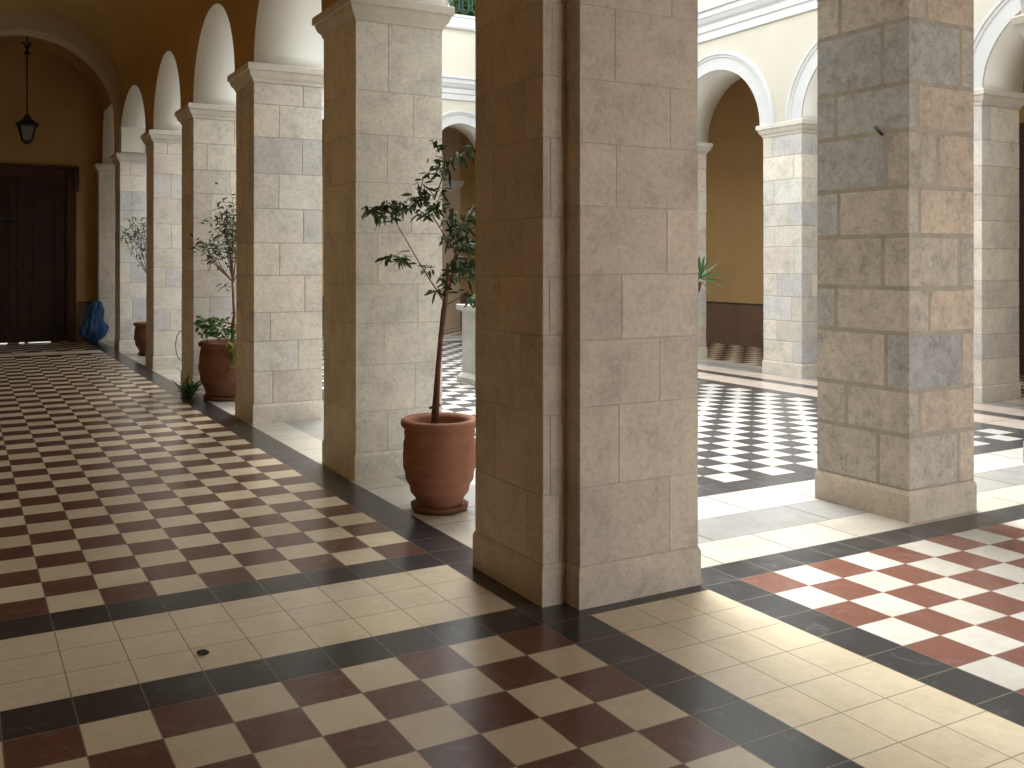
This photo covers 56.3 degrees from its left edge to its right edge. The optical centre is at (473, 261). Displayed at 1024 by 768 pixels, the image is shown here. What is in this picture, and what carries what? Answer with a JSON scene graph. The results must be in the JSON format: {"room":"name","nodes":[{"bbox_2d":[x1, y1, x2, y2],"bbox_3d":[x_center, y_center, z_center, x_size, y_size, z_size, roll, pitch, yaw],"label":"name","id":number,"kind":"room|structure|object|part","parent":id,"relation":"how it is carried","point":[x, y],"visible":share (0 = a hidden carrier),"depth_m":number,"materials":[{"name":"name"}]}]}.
{"room":"courtyard arcade","nodes":[
{"label":"courtyard arcade","id":0,"kind":"room"},
{"bbox_2d":[0,0,203,110],"bbox_3d":[-4.117,-3.034,9.489,2.524,1.080,14.160,0,0,-28],"label":"ceiling","id":1,"kind":"structure","parent":0,"point":[129,32],"depth_m":13.01,"materials":[{"name":"paint"}]},
{"bbox_2d":[15,36,38,144],"bbox_3d":[-6.864,-2.682,14.688,0.320,1.783,0.320,0,0,-28],"label":"hanging lantern","id":2,"kind":"object","parent":1,"relation":"hanging from","point":[27,127],"visible":0.98,"depth_m":14.64,"materials":[{"name":"black metal"}]},
{"bbox_3d":[-6.864,-2.914,14.689,0.100,1.319,0.113,0,0,21],"label":"rod","id":3,"kind":"part","parent":2,"relation":"part of","materials":[{"name":"black metal"}]},
{"bbox_3d":[-6.864,-1.943,14.689,0.258,0.305,0.259,0,0,-28],"label":"frame","id":4,"kind":"part","parent":2,"relation":"part of","materials":[{"name":"black metal"}]},
{"bbox_3d":[-6.864,-1.963,14.688,0.216,0.234,0.216,0,0,-28],"label":"glass","id":5,"kind":"part","parent":2,"relation":"part of","materials":[{"name":"grey glass"}]},
{"bbox_2d":[0,43,474,340],"bbox_3d":[-3.639,-1.404,17.911,11.380,5.500,0.200,0,0,-28],"label":"wall","id":6,"kind":"structure","parent":0,"point":[64,104],"depth_m":16.08,"materials":[{"name":"paint"}]},
{"bbox_2d":[0,163,78,343],"bbox_3d":[-7.474,-0.124,15.700,1.830,2.940,0.160,0,0,-28],"label":"wooden door","id":7,"kind":"structure","parent":6,"relation":"in","point":[38,202],"depth_m":15.83,"materials":[{"name":"brown wood"}]},
{"bbox_2d":[93,163,114,341],"bbox_3d":[-6.065,-0.144,16.258,0.740,2.980,0.360,0,0,-28],"label":"pilaster","id":8,"kind":"object","parent":6,"relation":"attached to","point":[105,173],"visible":0.42,"depth_m":16.07,"materials":[{"name":"stone"}]},
{"bbox_2d":[77,294,474,340],"bbox_3d":[-3.588,1.014,17.816,11.380,0.664,0.016,0,0,-28],"label":"trim","id":9,"kind":"structure","parent":6,"relation":"attached to","point":[82,307],"depth_m":16.19,"materials":[{"name":"brown paint"}]},
{"bbox_2d":[442,127,463,327],"bbox_3d":[-0.564,-1.154,19.393,0.720,5.000,0.240,0,0,-28],"label":"stone pillar","id":10,"kind":"structure","parent":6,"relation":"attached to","point":[450,136],"depth_m":19.39,"materials":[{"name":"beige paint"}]},
{"bbox_2d":[100,0,445,163],"bbox_3d":[-2.709,-2.894,10.171,0.610,2.520,14.300,0,0,-28],"label":"wall","id":11,"kind":"structure","parent":0,"point":[194,64],"depth_m":9.83,"materials":[{"name":"paint"}]},
{"bbox_2d":[444,14,475,31],"bbox_3d":[0.488,-4.224,10.986,6.390,0.260,11.770,0,0,-28],"label":"trim","id":12,"kind":"structure","parent":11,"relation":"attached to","point":[457,22],"depth_m":16.88,"materials":[{"name":"white paint"}]},
{"bbox_2d":[448,0,474,16],"bbox_3d":[-0.115,-4.897,17.244,0.868,1.338,0.425,0,0,-28],"label":"railing","id":13,"kind":"object","parent":12,"relation":"on","point":[456,2],"visible":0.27,"depth_m":17.10,"materials":[{"name":"metal"}]},
{"bbox_2d":[449,0,474,14],"bbox_3d":[-2.160,-4.806,15.892,5.500,0.808,0.031,0,0,-28],"label":"iron railing","id":14,"kind":"object","parent":12,"relation":"on","point":[458,8],"visible":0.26,"depth_m":16.96,"materials":[{"name":"metal"}]},
{"bbox_2d":[121,28,474,152],"bbox_3d":[-2.296,-2.894,16.125,6.996,2.520,0.520,0,0,-28],"label":"wall","id":15,"kind":"structure","parent":0,"point":[458,46],"depth_m":16.89,"materials":[{"name":"beige paint"}]},
{"bbox_2d":[0,11,120,152],"bbox_3d":[-6.480,-2.690,13.856,3.343,2.111,0.430,0,0,-28],"label":"trim","id":16,"kind":"structure","parent":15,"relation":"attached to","point":[62,33],"depth_m":14.00,"materials":[{"name":"beige paint"}]},
{"bbox_2d":[322,103,474,129],"bbox_3d":[-2.175,-2.155,15.868,6.266,1.042,0.048,0,0,-28],"label":"trim","id":17,"kind":"structure","parent":15,"relation":"attached to","point":[455,116],"depth_m":16.88,"materials":[{"name":"white paint"}]},
{"bbox_2d":[0,327,1023,767],"bbox_3d":[0.543,1.346,10.055,11.500,0.001,17.600,0,0,-28],"label":"floor","id":18,"kind":"structure","parent":0,"point":[144,527],"depth_m":3.63,"materials":[{"name":"tile"}]},
{"bbox_2d":[79,300,108,342],"bbox_3d":[-6.265,0.995,15.772,0.468,0.697,0.359,0,0,-28],"label":"bag","id":19,"kind":"object","parent":18,"relation":"on","point":[93,328],"visible":1,"depth_m":15.68,"materials":[{"name":"blue fabric"}]},
{"bbox_2d":[110,152,146,350],"bbox_3d":[-5.177,-0.144,14.726,0.716,2.980,0.620,0,0,-28],"label":"stone pillar","id":20,"kind":"structure","parent":18,"relation":"on","point":[130,168],"depth_m":14.45,"materials":[{"name":"beige stone"}]},
{"bbox_2d":[120,216,146,355],"bbox_3d":[-4.691,0.340,13.673,0.564,2.012,0.741,0,0,19],"label":"tree","id":21,"kind":"object","parent":18,"relation":"on","point":[140,327],"visible":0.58,"depth_m":13.58,"materials":[{"name":"green plant"}]},
{"bbox_3d":[-4.632,1.101,13.736,0.492,0.450,0.495,0,0,-28],"label":"pot","id":22,"kind":"part","parent":21,"relation":"part of","materials":[{"name":"ceramic"}]},
{"bbox_2d":[141,129,181,368],"bbox_3d":[-3.852,-0.144,12.276,0.716,2.980,0.630,0,0,-28],"label":"stone pillar","id":23,"kind":"structure","parent":18,"relation":"on","point":[163,147],"depth_m":12.01,"materials":[{"name":"beige stone"}]},
{"bbox_2d":[169,375,203,398],"bbox_3d":[-2.802,1.279,9.537,0.462,0.255,0.549,0,0,-28],"label":"plant","id":24,"kind":"object","parent":18,"relation":"on","point":[186,391],"visible":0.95,"depth_m":9.52,"materials":[{"name":"green plant"}]},
{"bbox_2d":[196,649,208,654],"bbox_3d":[-0.927,1.339,3.274,0.044,0.016,0.032,0,0,-28],"label":"crumb","id":25,"kind":"object","parent":18,"relation":"on","point":[201,651],"visible":1,"depth_m":3.27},
{"bbox_2d":[175,102,236,390],"bbox_3d":[-2.786,-0.144,10.306,0.716,2.980,0.710,0,0,-28],"label":"stone pillar","id":26,"kind":"structure","parent":18,"relation":"on","point":[208,130],"depth_m":10.02,"materials":[{"name":"beige stone"}]},
{"bbox_2d":[175,330,181,360],"bbox_3d":[-3.202,0.916,10.371,0.069,0.329,0.010,0,0,-28],"label":"wire loop","id":27,"kind":"object","parent":26,"relation":"attached to","point":[181,330],"visible":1,"depth_m":10.36,"materials":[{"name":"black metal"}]},
{"bbox_2d":[189,182,236,400],"bbox_3d":[-2.401,0.278,9.432,0.720,2.135,1.040,0,0,35],"label":"bushy tree","id":28,"kind":"object","parent":18,"relation":"on","point":[217,357],"visible":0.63,"depth_m":9.21,"materials":[{"name":"green plant"}]},
{"bbox_3d":[-2.372,1.056,9.433,0.669,0.540,0.674,0,0,-28],"label":"pot","id":29,"kind":"part","parent":28,"relation":"part of","materials":[{"name":"ceramic"}]},
{"bbox_2d":[227,62,323,423],"bbox_3d":[-1.691,-0.144,8.283,0.716,2.980,0.690,0,0,-28],"label":"stone pillar","id":30,"kind":"structure","parent":18,"relation":"on","point":[279,107],"depth_m":8.04,"materials":[{"name":"beige stone"}]},
{"bbox_2d":[312,0,454,480],"bbox_3d":[-0.603,-0.144,6.272,0.716,2.980,0.704,0,0,-28],"label":"stone pillar","id":31,"kind":"structure","parent":18,"relation":"on","point":[383,58],"depth_m":6.02,"materials":[{"name":"beige stone"}]},
{"bbox_2d":[361,140,475,514],"bbox_3d":[-0.255,0.339,5.134,1.030,2.014,0.425,0,0,-40],"label":"tree","id":32,"kind":"object","parent":18,"relation":"on","point":[439,448],"visible":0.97,"depth_m":5.07,"materials":[{"name":"orange ceramic"}]},
{"bbox_3d":[-0.185,1.088,5.193,0.422,0.475,0.425,0,0,-28],"label":"pot","id":33,"kind":"part","parent":32,"relation":"part of","materials":[{"name":"ceramic"}]},
{"bbox_2d":[456,294,475,385],"bbox_3d":[0.262,0.797,10.612,0.716,1.097,0.667,0,0,-28],"label":"stone planter","id":34,"kind":"object","parent":18,"relation":"on","point":[467,376],"visible":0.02,"depth_m":10.56,"materials":[{"name":"stone"}]},
{"bbox_2d":[473,0,700,609],"bbox_3d":[0.470,-0.144,4.094,0.828,2.980,0.768,0,0,-28],"label":"stone pillar","id":35,"kind":"structure","parent":18,"relation":"on","point":[586,111],"depth_m":3.82,"materials":[{"name":"beige stone"}]},
{"bbox_2d":[697,142,712,358],"bbox_3d":[2.829,-0.144,13.384,0.710,2.980,0.720,0,0,-28],"label":"stone pillar","id":36,"kind":"structure","parent":18,"relation":"on","point":[703,148],"depth_m":13.22,"materials":[{"name":"beige stone"}]},
{"bbox_2d":[698,257,727,299],"bbox_3d":[2.277,0.623,9.947,0.779,1.446,0.653,0,0,-28],"label":"yucca","id":37,"kind":"object","parent":18,"relation":"on","point":[701,268],"visible":0.1,"depth_m":9.91,"materials":[{"name":"plant"}]},
{"bbox_2d":[756,119,816,377],"bbox_3d":[3.895,-0.144,11.414,0.710,2.980,0.720,0,0,-28],"label":"stone pillar","id":38,"kind":"structure","parent":18,"relation":"on","point":[789,147],"depth_m":11.16,"materials":[{"name":"beige stone"}]},
{"bbox_2d":[815,0,976,523],"bbox_3d":[2.329,-0.144,5.301,0.654,2.980,0.722,0,0,-28],"label":"stone pillar","id":39,"kind":"structure","parent":18,"relation":"on","point":[895,209],"depth_m":5.09,"materials":[{"name":"beige stone"}]},
{"bbox_2d":[874,126,883,135],"bbox_3d":[2.157,-0.691,5.073,0.042,0.058,0.062,0,0,-28],"label":"iron cramp","id":40,"kind":"object","parent":39,"relation":"attached to","point":[875,127],"visible":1,"depth_m":5.06,"materials":[{"name":"black metal"}]},
{"bbox_2d":[974,88,1023,402],"bbox_3d":[4.961,-0.144,9.444,0.710,2.980,0.640,0,0,-28],"label":"stone pillar","id":41,"kind":"structure","parent":18,"relation":"on","point":[996,112],"depth_m":9.18,"materials":[{"name":"beige stone"}]},
{"bbox_2d":[1010,14,1023,462],"bbox_3d":[4.037,-0.144,6.234,0.630,2.980,0.706,0,0,-28],"label":"stone pillar","id":42,"kind":"structure","parent":18,"relation":"on","point":[1017,22],"depth_m":6.37,"materials":[{"name":"beige stone"}]},
{"bbox_2d":[323,0,816,101],"bbox_3d":[0.488,-3.069,10.986,5.790,0.430,11.170,0,0,-28],"label":"trim","id":43,"kind":"structure","parent":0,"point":[726,17],"depth_m":11.94,"materials":[{"name":"white paint"}]},
{"bbox_2d":[697,0,1023,142],"bbox_3d":[3.316,-2.894,12.478,0.604,2.520,12.256,0,0,-28],"label":"wall","id":44,"kind":"structure","parent":0,"point":[777,48],"depth_m":11.24,"materials":[{"name":"beige paint"}]},
{"bbox_2d":[698,0,1020,124],"bbox_3d":[3.011,-2.155,12.357,0.048,1.042,11.596,0,0,-28],"label":"trim","id":45,"kind":"structure","parent":44,"relation":"attached to","point":[986,35],"depth_m":10.99,"materials":[{"name":"white paint"}]},
{"bbox_2d":[706,78,1023,303],"bbox_3d":[5.684,-1.404,12.847,0.200,5.500,17.980,0,0,-28],"label":"wall","id":46,"kind":"structure","parent":0,"point":[734,163],"depth_m":15.34,"materials":[{"name":"paint"}]},
{"bbox_2d":[706,301,1023,375],"bbox_3d":[5.588,1.006,12.796,0.016,0.680,17.580,0,0,-28],"label":"trim","id":47,"kind":"structure","parent":46,"relation":"attached to","point":[741,324],"depth_m":15.35,"materials":[{"name":"brown paint"}]},
{"bbox_2d":[1019,123,1023,374],"bbox_3d":[6.660,-0.134,10.727,0.100,2.960,1.640,0,0,-28],"label":"wooden doorway","id":48,"kind":"structure","parent":46,"relation":"in","point":[1021,125],"depth_m":11.20,"materials":[{"name":"brown wood"}]},
{"bbox_3d":[6.660,-0.134,10.727,0.100,2.960,1.640,0,0,-28],"label":"frame","id":49,"kind":"part","parent":48,"relation":"part of","materials":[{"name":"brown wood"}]},
{"bbox_3d":[3.264,-2.894,5.808,6.996,2.520,0.580,0,0,-28],"label":"wall","id":50,"kind":"structure","parent":0,"visible":0},
{"bbox_2d":[1020,0,1023,14],"bbox_3d":[3.121,-2.155,6.088,6.276,1.042,0.048,0,0,-28],"label":"trim","id":51,"kind":"structure","parent":50,"relation":"attached to","point":[1022,1],"depth_m":6.36,"materials":[{"name":"white paint"}]}
]}

